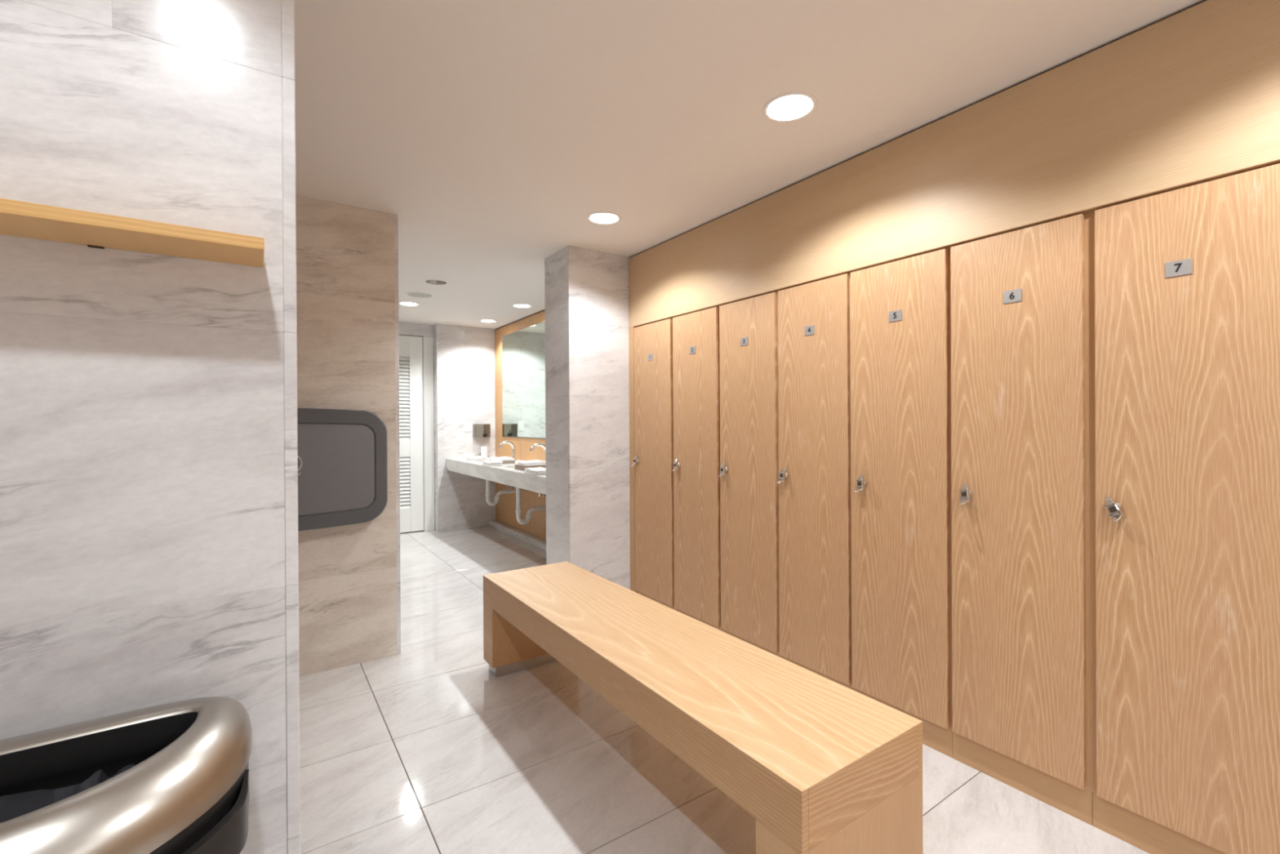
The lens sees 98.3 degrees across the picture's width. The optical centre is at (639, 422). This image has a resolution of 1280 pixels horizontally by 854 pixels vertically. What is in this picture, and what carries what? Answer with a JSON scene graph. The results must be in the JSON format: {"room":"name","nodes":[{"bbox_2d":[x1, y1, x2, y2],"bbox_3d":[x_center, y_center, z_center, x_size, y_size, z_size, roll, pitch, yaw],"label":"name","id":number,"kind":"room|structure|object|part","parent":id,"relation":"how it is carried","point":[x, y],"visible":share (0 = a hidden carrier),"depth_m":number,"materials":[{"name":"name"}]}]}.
{"room":"changing room","nodes":[
{"label":"changing room","id":0,"kind":"room"},
{"bbox_2d":[0,0,300,853],"bbox_3d":[-1.227,0.067,0.669,1.376,2.275,0.146,0,0,-35],"label":"wall","id":1,"kind":"structure","parent":0,"point":[148,453],"depth_m":0.89,"materials":[{"name":"stone"}]},
{"bbox_2d":[0,198,264,267],"bbox_3d":[-0.885,-0.278,0.744,0.628,0.021,0.122,0,0,-35],"label":"wall shelf","id":2,"kind":"object","parent":1,"relation":"attached to","point":[17,218],"visible":1,"depth_m":0.81,"materials":[{"name":"brown wood"}]},
{"bbox_2d":[295,195,400,676],"bbox_3d":[-2.078,0.067,2.385,1.918,2.275,0.145,0,0,-35],"label":"wall","id":3,"kind":"structure","parent":0,"point":[348,326],"depth_m":2.73,"materials":[{"name":"beige stone"}]},
{"bbox_2d":[297,408,387,530],"bbox_3d":[-1.637,0.217,2.545,0.868,0.568,0.088,0,0,-35],"label":"station","id":4,"kind":"object","parent":3,"relation":"attached to","point":[343,468],"visible":0.38,"depth_m":2.64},
{"bbox_3d":[-1.615,0.217,2.513,0.748,0.424,0.005,0,0,-35],"label":"panel","id":5,"kind":"part","parent":4,"relation":"part of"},
{"bbox_2d":[398,322,434,337],"bbox_3d":[-3.564,-1.006,5.420,2.920,0.130,0.270,0,0,-35],"label":"wall","id":6,"kind":"structure","parent":0,"point":[405,328],"depth_m":6.03,"materials":[{"name":"stone"}]},
{"bbox_2d":[399,334,423,533],"bbox_3d":[-2.665,0.122,5.885,0.696,2.128,0.102,0,0,-35],"label":"door","id":7,"kind":"structure","parent":6,"relation":"in","point":[411,348],"depth_m":6.02,"materials":[{"name":"white paint"}]},
{"bbox_3d":[-2.687,-0.829,5.908,0.419,0.226,0.040,0,0,-35],"label":"rail","id":8,"kind":"part","parent":7,"relation":"part of","materials":[{"name":"white paint"}]},
{"bbox_3d":[-2.682,0.280,5.911,0.419,0.182,0.040,0,0,-35],"label":"rail","id":9,"kind":"part","parent":7,"relation":"part of","materials":[{"name":"white paint"}]},
{"bbox_3d":[-2.677,1.056,5.913,0.419,0.260,0.040,0,0,-35],"label":"rail","id":10,"kind":"part","parent":7,"relation":"part of","materials":[{"name":"white paint"}]},
{"bbox_2d":[433,323,495,532],"bbox_3d":[-1.910,0.055,6.484,1.000,2.275,0.390,0,0,-35],"label":"wall","id":11,"kind":"structure","parent":0,"point":[464,357],"depth_m":6.20,"materials":[{"name":"stone"}]},
{"bbox_2d":[422,336,435,531],"bbox_3d":[-2.354,0.124,6.149,0.108,2.144,0.098,0,0,-35],"label":"trim","id":12,"kind":"structure","parent":11,"relation":"attached to","point":[428,341],"depth_m":6.11,"materials":[{"name":"white paint"}]},
{"bbox_2d":[463,421,470,431],"bbox_3d":[-1.941,0.044,6.220,0.072,0.116,0.009,0,0,-35],"label":"wall switch","id":13,"kind":"object","parent":11,"relation":"attached to","point":[466,424],"visible":1,"depth_m":6.21,"materials":[{"name":"white plastic"}]},
{"bbox_2d":[472,423,490,437],"bbox_3d":[-1.783,0.092,6.267,0.184,0.150,0.109,0,0,-35],"label":"soap dispenser","id":14,"kind":"object","parent":11,"relation":"attached to","point":[479,430],"visible":1,"depth_m":6.23,"materials":[{"name":"metal"}]},
{"bbox_2d":[494,311,546,540],"bbox_3d":[-0.728,0.052,5.340,0.350,2.275,2.875,0,0,-35],"label":"wall","id":15,"kind":"structure","parent":0,"point":[505,508],"depth_m":5.90,"materials":[{"name":"brown wood"}]},
{"bbox_2d":[445,456,546,494],"bbox_3d":[-1.096,0.454,5.074,0.559,0.124,2.853,0,0,-35],"label":"countertop","id":16,"kind":"structure","parent":15,"relation":"attached to","point":[505,473],"depth_m":4.79,"materials":[{"name":"stone"}]},
{"bbox_2d":[466,455,487,461],"bbox_3d":[-1.706,0.372,5.776,0.174,0.043,0.244,0,0,-35],"label":"folded towel","id":17,"kind":"object","parent":16,"relation":"on","point":[479,457],"visible":1,"depth_m":5.70,"materials":[{"name":"white fabric"}]},
{"bbox_2d":[480,446,489,457],"bbox_3d":[-1.754,0.330,6.233,0.114,0.125,0.114,0,0,-35],"label":"tumbler","id":18,"kind":"object","parent":16,"relation":"on","point":[483,449],"visible":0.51,"depth_m":6.20,"materials":[{"name":"white ceramic"}]},
{"bbox_2d":[480,446,487,456],"bbox_3d":[-1.754,0.326,6.233,0.074,0.116,0.074,0,0,-35],"label":"cup","id":19,"kind":"object","parent":18,"relation":"on","point":[483,449],"depth_m":6.20,"materials":[{"name":"white glass"}]},
{"bbox_2d":[481,460,502,466],"bbox_3d":[-1.361,0.372,5.096,0.136,0.043,0.229,0,0,-35],"label":"folded towel","id":20,"kind":"object","parent":16,"relation":"on","point":[487,463],"visible":1,"depth_m":5.03,"materials":[{"name":"white fabric"}]},
{"bbox_2d":[489,459,515,463],"bbox_3d":[-1.331,0.376,5.346,0.180,0.034,0.200,0,0,-35],"label":"tray","id":21,"kind":"object","parent":16,"relation":"on","point":[513,461],"visible":0.49,"depth_m":5.28,"materials":[{"name":"wood"}]},
{"bbox_2d":[491,456,512,460],"bbox_3d":[-1.334,0.360,5.344,0.169,0.054,0.193,0,0,-35],"label":"folded towel","id":22,"kind":"object","parent":21,"relation":"in","point":[504,458],"visible":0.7,"depth_m":5.29,"materials":[{"name":"white fabric"}]},
{"bbox_2d":[497,440,516,460],"bbox_3d":[-1.359,0.289,5.679,0.192,0.207,0.054,0,0,-35],"label":"faucet","id":23,"kind":"object","parent":16,"relation":"on","point":[502,443],"visible":0.91,"depth_m":5.70,"materials":[{"name":"silver metal"}]},
{"bbox_2d":[515,464,546,471],"bbox_3d":[-0.911,0.373,4.665,0.220,0.038,0.210,0,0,-35],"label":"tray","id":24,"kind":"object","parent":16,"relation":"on","point":[517,466],"visible":0.49,"depth_m":4.58,"materials":[{"name":"wood"}]},
{"bbox_2d":[516,459,546,466],"bbox_3d":[-0.910,0.353,4.664,0.214,0.066,0.203,0,0,-35],"label":"folded towel","id":25,"kind":"object","parent":24,"relation":"in","point":[536,462],"visible":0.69,"depth_m":4.59,"materials":[{"name":"white fabric"}]},
{"bbox_2d":[524,466,546,475],"bbox_3d":[-0.779,0.371,4.267,0.156,0.043,0.266,0,0,-35],"label":"folded towel","id":26,"kind":"object","parent":16,"relation":"on","point":[540,470],"visible":0.69,"depth_m":4.19,"materials":[{"name":"white fabric"}]},
{"bbox_2d":[529,443,546,463],"bbox_3d":[-0.909,0.288,5.024,0.192,0.207,0.054,0,0,-35],"label":"faucet","id":27,"kind":"object","parent":16,"relation":"on","point":[535,445],"visible":0.6,"depth_m":5.00,"materials":[{"name":"silver metal"}]},
{"bbox_3d":[-1.508,0.482,5.577,0.301,0.132,0.367,0,0,-35],"label":"sink basin","id":28,"kind":"object","parent":16,"relation":"in","visible":0},
{"bbox_2d":[485,480,522,505],"bbox_3d":[-1.391,0.693,5.657,0.385,0.290,0.054,0,0,-35],"label":"drain pipe","id":29,"kind":"object","parent":28,"relation":"attached to","point":[497,497],"visible":0.96,"depth_m":5.58,"materials":[{"name":"white plastic"}]},
{"bbox_3d":[-1.348,0.729,5.687,0.282,0.084,0.040,0,0,-35],"label":"trap arm","id":30,"kind":"part","parent":29,"relation":"part of","materials":[{"name":"white plastic"}]},
{"bbox_3d":[-1.057,0.481,4.922,0.301,0.132,0.367,0,0,-35],"label":"sink basin","id":31,"kind":"object","parent":16,"relation":"in","visible":0},
{"bbox_2d":[515,487,546,524],"bbox_3d":[-0.940,0.728,5.002,0.385,0.360,0.054,0,0,-35],"label":"drain pipe","id":32,"kind":"object","parent":31,"relation":"attached to","point":[518,511],"visible":0.96,"depth_m":4.90,"materials":[{"name":"white plastic"}]},
{"bbox_3d":[-0.897,0.798,5.032,0.282,0.084,0.040,0,0,-35],"label":"trap arm","id":33,"kind":"part","parent":32,"relation":"part of","materials":[{"name":"white plastic"}]},
{"bbox_3d":[-1.458,0.061,6.109,0.020,2.261,0.738,0,0,-35],"label":"wood panel","id":34,"kind":"part","parent":15,"relation":"part of","materials":[{"name":"brown wood"}]},
{"bbox_2d":[489,520,546,551],"bbox_3d":[-0.892,1.160,5.214,0.074,0.062,2.853,0,0,-35],"label":"baseboard","id":35,"kind":"structure","parent":15,"relation":"attached to","point":[531,540],"depth_m":5.66,"materials":[{"name":"stone"}]},
{"bbox_2d":[495,309,544,329],"bbox_3d":[-0.862,-1.078,5.237,0.012,0.014,2.855,0,0,-35],"label":"trim","id":36,"kind":"structure","parent":15,"relation":"attached to","point":[544,309],"depth_m":5.78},
{"bbox_2d":[502,320,545,439],"bbox_3d":[-0.832,-0.405,5.170,0.007,1.124,2.518,0,0,-35],"label":"wall mirror","id":37,"kind":"object","parent":15,"relation":"attached to","point":[523,350],"visible":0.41,"depth_m":5.67,"materials":[{"name":"silver glass"}]},
{"bbox_3d":[-1.075,0.060,5.553,0.020,2.261,0.608,0,0,-35],"label":"wood panel","id":38,"kind":"part","parent":15,"relation":"part of","materials":[{"name":"brown wood"}]},
{"bbox_2d":[538,493,546,497],"bbox_3d":[-0.866,0.552,5.133,0.113,0.278,0.101,0,0,-35],"label":"supply valve","id":39,"kind":"object","parent":15,"relation":"attached to","point":[540,494],"visible":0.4,"depth_m":5.13,"materials":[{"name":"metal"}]},
{"bbox_3d":[-0.730,0.060,5.050,0.020,2.261,0.608,0,0,-35],"label":"wood panel","id":40,"kind":"part","parent":15,"relation":"part of","materials":[{"name":"brown wood"}]},
{"bbox_2d":[544,245,636,589],"bbox_3d":[-0.100,0.053,3.818,1.039,2.275,0.345,0,0,-35],"label":"wall pillar","id":41,"kind":"structure","parent":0,"point":[586,291],"depth_m":3.50,"materials":[{"name":"stone"}]},
{"bbox_2d":[298,526,1150,853],"bbox_3d":[-0.802,1.228,2.238,4.040,0.060,8.640,0,0,-35],"label":"floor","id":42,"kind":"structure","parent":0,"point":[421,748],"depth_m":1.90,"materials":[{"name":"tile"}]},
{"bbox_2d":[0,696,251,853],"bbox_3d":[-0.772,0.811,0.651,0.519,0.782,0.370,0,0,-35],"label":"trash can","id":43,"kind":"object","parent":42,"relation":"on","point":[172,777],"visible":1,"depth_m":0.72,"materials":[{"name":"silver metal"}]},
{"bbox_3d":[-0.551,0.545,0.730,0.032,0.072,0.172,0,0,-7],"label":"handle","id":44,"kind":"part","parent":43,"relation":"part of","materials":[{"name":"black plastic"}]},
{"bbox_2d":[628,326,637,592],"bbox_3d":[-0.045,0.285,3.612,0.020,1.812,0.054,0,0,-35],"label":"trim","id":45,"kind":"structure","parent":42,"relation":"on","point":[631,330],"depth_m":3.60,"materials":[{"name":"brown wood"}]},
{"bbox_2d":[630,318,675,609],"bbox_3d":[0.293,0.287,3.569,0.636,1.804,0.400,0,0,-35],"label":"locker","id":46,"kind":"object","parent":42,"relation":"on","point":[653,460],"visible":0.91,"depth_m":3.40,"materials":[{"name":"brown wood"}]},
{"bbox_3d":[0.062,-0.405,3.429,0.003,0.040,0.052,0,0,-35],"label":"number plate","id":47,"kind":"part","parent":46,"relation":"part of","materials":[{"name":"metal"}]},
{"bbox_2d":[671,306,722,631],"bbox_3d":[0.520,0.287,3.240,0.636,1.804,0.399,0,0,-35],"label":"locker","id":48,"kind":"object","parent":42,"relation":"on","point":[695,335],"visible":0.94,"depth_m":3.07,"materials":[{"name":"brown wood"}]},
{"bbox_3d":[0.293,-0.405,3.094,0.003,0.040,0.052,0,0,-35],"label":"number plate","id":49,"kind":"part","parent":48,"relation":"part of","materials":[{"name":"metal"}]},
{"bbox_2d":[483,561,923,853],"bbox_3d":[-0.032,0.965,2.018,0.450,0.460,1.910,0,0,-35],"label":"bench","id":50,"kind":"object","parent":42,"relation":"on","point":[821,765],"visible":1,"depth_m":1.44,"materials":[{"name":"brown wood"}]},
{"bbox_3d":[-0.537,1.003,2.754,0.450,0.278,0.126,0,0,-35],"label":"leg","id":51,"kind":"part","parent":50,"relation":"part of","materials":[{"name":"brown wood"}]},
{"bbox_3d":[-0.536,1.169,2.754,0.410,0.054,0.094,0,0,-35],"label":"foot plate","id":52,"kind":"part","parent":50,"relation":"part of","materials":[{"name":"metal"}]},
{"bbox_3d":[0.474,1.001,1.284,0.450,0.278,0.126,0,0,-35],"label":"leg","id":53,"kind":"part","parent":50,"relation":"part of","materials":[{"name":"brown wood"}]},
{"bbox_2d":[717,292,780,657],"bbox_3d":[0.746,0.287,2.910,0.636,1.804,0.400,0,0,-35],"label":"locker","id":54,"kind":"object","parent":42,"relation":"on","point":[748,475],"visible":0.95,"depth_m":2.74,"materials":[{"name":"brown wood"}]},
{"bbox_3d":[0.520,-0.405,2.763,0.003,0.040,0.052,0,0,-35],"label":"number plate","id":55,"kind":"part","parent":54,"relation":"part of","materials":[{"name":"metal"}]},
{"bbox_2d":[776,273,853,689],"bbox_3d":[0.969,0.286,2.586,0.636,1.804,0.387,0,0,-35],"label":"locker","id":56,"kind":"object","parent":42,"relation":"on","point":[815,480],"visible":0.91,"depth_m":2.42,"materials":[{"name":"brown wood"}]},
{"bbox_3d":[0.746,-0.405,2.436,0.003,0.040,0.052,0,0,-35],"label":"number plate","id":57,"kind":"part","parent":56,"relation":"part of","materials":[{"name":"metal"}]},
{"bbox_2d":[849,248,952,757],"bbox_3d":[1.192,0.286,2.262,0.636,1.804,0.399,0,0,-35],"label":"locker","id":58,"kind":"object","parent":42,"relation":"on","point":[901,477],"visible":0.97,"depth_m":2.08,"materials":[{"name":"brown wood"}]},
{"bbox_3d":[0.972,-0.406,2.107,0.003,0.040,0.052,0,0,-35],"label":"number plate","id":59,"kind":"part","parent":58,"relation":"part of","materials":[{"name":"metal"}]},
{"bbox_2d":[950,213,1092,825],"bbox_3d":[1.418,0.286,1.933,0.636,1.804,0.400,0,0,-35],"label":"locker","id":60,"kind":"object","parent":42,"relation":"on","point":[1021,396],"visible":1,"depth_m":1.76,"materials":[{"name":"brown wood"}]},
{"bbox_3d":[1.197,-0.406,1.779,0.003,0.040,0.052,0,0,-35],"label":"number plate","id":61,"kind":"part","parent":60,"relation":"part of","materials":[{"name":"metal"}]},
{"bbox_2d":[1090,163,1279,853],"bbox_3d":[1.650,0.285,1.597,0.636,1.804,0.418,0,0,-35],"label":"locker","id":62,"kind":"object","parent":42,"relation":"on","point":[1185,282],"visible":1,"depth_m":1.45,"materials":[{"name":"brown wood"}]},
{"bbox_2d":[636,161,1279,327],"bbox_3d":[0.778,-0.623,2.445,0.018,0.041,2.803,0,0,-35],"label":"trim","id":63,"kind":"structure","parent":62,"relation":"on","point":[1090,214],"depth_m":1.72,"materials":[{"name":"brown wood"}]},
{"bbox_3d":[1.418,-0.406,1.458,0.003,0.040,0.052,0,0,-35],"label":"number plate","id":64,"kind":"part","parent":62,"relation":"part of","materials":[{"name":"metal"}]},
{"bbox_3d":[2.171,0.282,0.390,0.020,1.812,2.162,0,0,-35],"label":"trim","id":65,"kind":"structure","parent":42,"relation":"on","visible":0},
{"bbox_2d":[628,0,1279,327],"bbox_3d":[1.356,-0.851,1.564,0.020,0.454,5.019,0,0,-35],"label":"wall","id":66,"kind":"structure","parent":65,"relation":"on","point":[1192,95],"depth_m":1.76,"materials":[{"name":"beige paint"}]},
{"bbox_2d":[294,0,1204,328],"bbox_3d":[-0.815,-1.077,2.232,4.040,0.001,8.640,0,0,-35],"label":"ceiling","id":67,"kind":"structure","parent":0,"point":[492,131],"depth_m":1.85,"materials":[{"name":"paint"}]},
{"bbox_2d":[398,301,419,306],"bbox_3d":[-2.097,-1.120,5.020,0.186,0.095,0.186,0,0,-35],"label":"recessed light","id":68,"kind":"object","parent":67,"relation":"in","point":[404,303],"visible":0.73,"depth_m":5.05,"materials":[{"name":"grey"}]},
{"bbox_2d":[405,291,434,297],"bbox_3d":[-1.854,-1.074,4.665,0.228,0.007,0.228,0,0,-35],"label":"ceiling speaker","id":69,"kind":"object","parent":67,"relation":"attached to","point":[413,294],"visible":1,"depth_m":4.65},
{"bbox_2d":[422,279,448,285],"bbox_3d":[-1.566,-1.121,4.247,0.186,0.095,0.186,0,0,-35],"label":"recessed light","id":70,"kind":"object","parent":67,"relation":"in","point":[431,282],"visible":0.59,"depth_m":4.30,"materials":[{"name":"grey metal"}]},
{"bbox_2d":[479,319,497,322],"bbox_3d":[-1.615,-1.125,5.893,0.186,0.095,0.186,0,0,-35],"label":"recessed light","id":71,"kind":"object","parent":67,"relation":"in","point":[482,320],"visible":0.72,"depth_m":5.92,"materials":[{"name":"grey"}]},
{"bbox_2d":[511,303,532,308],"bbox_3d":[-1.093,-1.125,5.134,0.186,0.095,0.186,0,0,-35],"label":"recessed light","id":72,"kind":"object","parent":67,"relation":"in","point":[516,305],"visible":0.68,"depth_m":5.17,"materials":[{"name":"grey"}]},
{"bbox_2d":[586,211,621,225],"bbox_3d":[-0.191,-1.124,2.929,0.186,0.095,0.186,0,0,-35],"label":"recessed light","id":73,"kind":"object","parent":67,"relation":"in","point":[604,218],"visible":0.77,"depth_m":2.95,"materials":[{"name":"grey"}]},
{"bbox_2d":[761,91,817,123],"bbox_3d":[0.514,-1.125,1.903,0.186,0.095,0.186,0,0,-35],"label":"recessed light","id":74,"kind":"object","parent":67,"relation":"in","point":[789,107],"visible":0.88,"depth_m":1.91,"materials":[{"name":"white"}]},
{"bbox_2d":[631,0,1206,257],"bbox_3d":[1.364,-1.080,1.569,0.018,0.012,5.019,0,0,-35],"label":"trim","id":75,"kind":"structure","parent":67,"relation":"attached to","point":[1204,0],"depth_m":1.88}
]}

